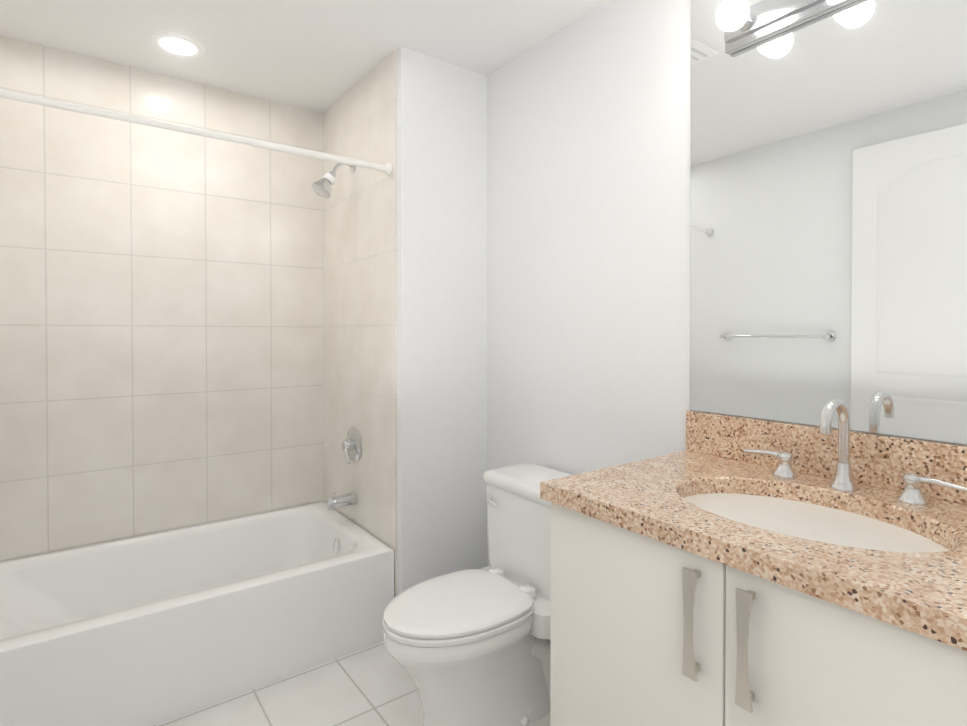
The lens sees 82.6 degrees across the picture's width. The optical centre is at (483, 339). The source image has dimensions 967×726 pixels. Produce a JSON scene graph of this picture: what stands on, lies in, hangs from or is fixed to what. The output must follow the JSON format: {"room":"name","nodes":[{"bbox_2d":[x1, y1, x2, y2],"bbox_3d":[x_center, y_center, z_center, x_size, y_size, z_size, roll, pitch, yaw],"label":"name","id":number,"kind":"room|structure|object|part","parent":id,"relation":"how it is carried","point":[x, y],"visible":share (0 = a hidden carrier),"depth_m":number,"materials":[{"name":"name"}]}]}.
{"room":"bathroom","nodes":[
{"label":"bathroom","id":0,"kind":"room"},
{"bbox_2d":[0,0,607,112],"bbox_3d":[-0.251,-1.232,1.219,2.160,0.100,3.690,-1,1,-36],"label":"ceiling","id":1,"kind":"structure","parent":0,"point":[321,56],"depth_m":2.15,"materials":[{"name":"white paint"}]},
{"bbox_2d":[151,33,204,57],"bbox_3d":[-1.240,-1.190,2.236,0.192,0.007,0.192,-1,1,-36],"label":"recessed light","id":2,"kind":"object","parent":1,"relation":"in","point":[177,45],"visible":1,"depth_m":2.23,"materials":[{"name":"white plastic"}]},
{"bbox_2d":[154,641,549,725],"bbox_3d":[-0.251,1.308,1.250,2.160,0.100,3.690,-1,1,-36],"label":"floor","id":3,"kind":"structure","parent":0,"point":[374,685],"depth_m":1.91,"materials":[{"name":"white tile"}]},
{"bbox_2d":[0,502,393,725],"bbox_3d":[-1.216,1.062,2.181,1.498,0.370,0.819,-1,1,-36],"label":"bathtub","id":4,"kind":"object","parent":3,"relation":"on","point":[152,629],"visible":0.98,"depth_m":2.05,"materials":[{"name":"white ceramic"}]},
{"bbox_2d":[382,463,572,725],"bbox_3d":[0.025,0.876,1.854,0.770,0.749,0.450,-1,1,-36],"label":"toilet","id":5,"kind":"object","parent":3,"relation":"on","point":[468,647],"visible":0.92,"depth_m":1.74,"materials":[{"name":"white ceramic"}]},
{"bbox_2d":[540,398,966,725],"bbox_3d":[0.649,0.697,1.138,0.631,1.126,0.910,-1,1,-36],"label":"bathroom vanity","id":6,"kind":"object","parent":3,"relation":"on","point":[724,570],"visible":1,"depth_m":1.07,"materials":[{"name":"white painted wood"},{"name":"beige granite"},{"name":"brushed nickel"}]},
{"bbox_3d":[0.299,0.769,1.155,0.020,0.757,0.439,-1,1,-36],"label":"door","id":7,"kind":"part","parent":6,"relation":"part of","materials":[{"name":"white wood"}]},
{"bbox_3d":[0.379,0.514,0.998,0.034,0.195,0.028,-1,1,-36],"label":"handle","id":8,"kind":"part","parent":6,"relation":"part of","materials":[{"name":"silver metal"}]},
{"bbox_3d":[0.439,0.515,0.918,0.034,0.195,0.028,-1,1,-36],"label":"handle","id":9,"kind":"part","parent":6,"relation":"part of","materials":[{"name":"silver metal"}]},
{"bbox_3d":[0.562,0.773,0.799,0.020,0.757,0.439,-1,1,-36],"label":"door","id":10,"kind":"part","parent":6,"relation":"part of","materials":[{"name":"white wood"}]},
{"bbox_2d":[743,398,966,505],"bbox_3d":[0.796,0.238,1.240,0.138,0.211,0.452,-1,1,-36],"label":"faucet","id":11,"kind":"object","parent":6,"relation":"on","point":[843,486],"depth_m":1.25,"materials":[{"name":"silver metal"}]},
{"bbox_2d":[396,47,486,594],"bbox_3d":[-0.419,0.020,2.740,0.440,2.440,0.870,-1,1,-36],"label":"wall","id":12,"kind":"structure","parent":0,"point":[441,171],"depth_m":2.37,"materials":[{"name":"white paint"}]},
{"bbox_2d":[323,50,396,597],"bbox_3d":[-0.609,0.021,2.619,0.008,2.440,0.822,-1,1,-36],"label":"wall tile","id":13,"kind":"structure","parent":12,"relation":"attached to","point":[360,290],"depth_m":2.53,"materials":[{"name":"beige tile"}]},
{"bbox_2d":[0,89,391,174],"bbox_3d":[-0.999,-0.709,1.867,1.502,0.051,0.052,-1,1,-36],"label":"curtain rod","id":14,"kind":"object","parent":13,"relation":"attached to","point":[47,102],"visible":1,"depth_m":1.86,"materials":[{"name":"white metal"}]},
{"bbox_2d":[311,163,355,197],"bbox_3d":[-0.695,-0.748,2.551,0.202,0.195,0.094,-1,1,-36],"label":"shower head","id":15,"kind":"object","parent":13,"relation":"attached to","point":[321,187],"visible":0.9,"depth_m":2.52},
{"bbox_2d":[326,491,356,510],"bbox_3d":[-0.669,0.753,2.589,0.139,0.079,0.060,-1,1,-36],"label":"tub spout","id":16,"kind":"object","parent":13,"relation":"attached to","point":[339,501],"visible":1,"depth_m":2.57,"materials":[{"name":"silver metal"}]},
{"bbox_2d":[342,427,361,463],"bbox_3d":[-0.639,0.502,2.608,0.060,0.168,0.168,-1,1,-36],"label":"shower valve","id":17,"kind":"object","parent":13,"relation":"attached to","point":[352,446],"visible":1,"depth_m":2.59,"materials":[{"name":"silver metal"}]},
{"bbox_2d":[487,0,966,640],"bbox_3d":[0.577,0.031,1.847,0.100,2.440,3.690,-1,1,-36],"label":"wall","id":18,"kind":"structure","parent":0,"point":[589,242],"depth_m":2.00,"materials":[{"name":"white paint"}]},
{"bbox_2d":[690,0,966,443],"bbox_3d":[0.903,-0.480,1.311,0.004,1.400,0.910,-1,1,-36],"label":"mirror","id":19,"kind":"object","parent":18,"relation":"attached to","point":[828,240],"visible":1,"depth_m":1.36,"materials":[{"name":"clear glass"}]},
{"bbox_2d":[716,0,856,54],"bbox_3d":[0.862,-0.857,1.233,0.147,0.100,0.740,-1,1,-36],"label":"sconce","id":20,"kind":"object","parent":19,"relation":"attached to","point":[742,24],"visible":0.98,"depth_m":1.44,"materials":[{"name":"silver metal"}]},
{"bbox_3d":[0.658,-0.859,1.455,0.083,0.082,0.082,-1,1,-36],"label":"vanity light bulb","id":21,"kind":"part","parent":20,"relation":"part of","materials":[{"name":"white glass"}]},
{"bbox_3d":[-1.319,0.021,2.678,1.960,2.440,0.100,-1,1,-36],"label":"wall","id":22,"kind":"structure","parent":0,"visible":0},
{"bbox_2d":[0,36,323,561],"bbox_3d":[-1.464,0.023,2.504,1.520,2.440,0.008,-1,1,-36],"label":"wall tile","id":23,"kind":"structure","parent":22,"relation":"attached to","point":[161,336],"depth_m":2.47,"materials":[{"name":"beige tile"}]}
]}

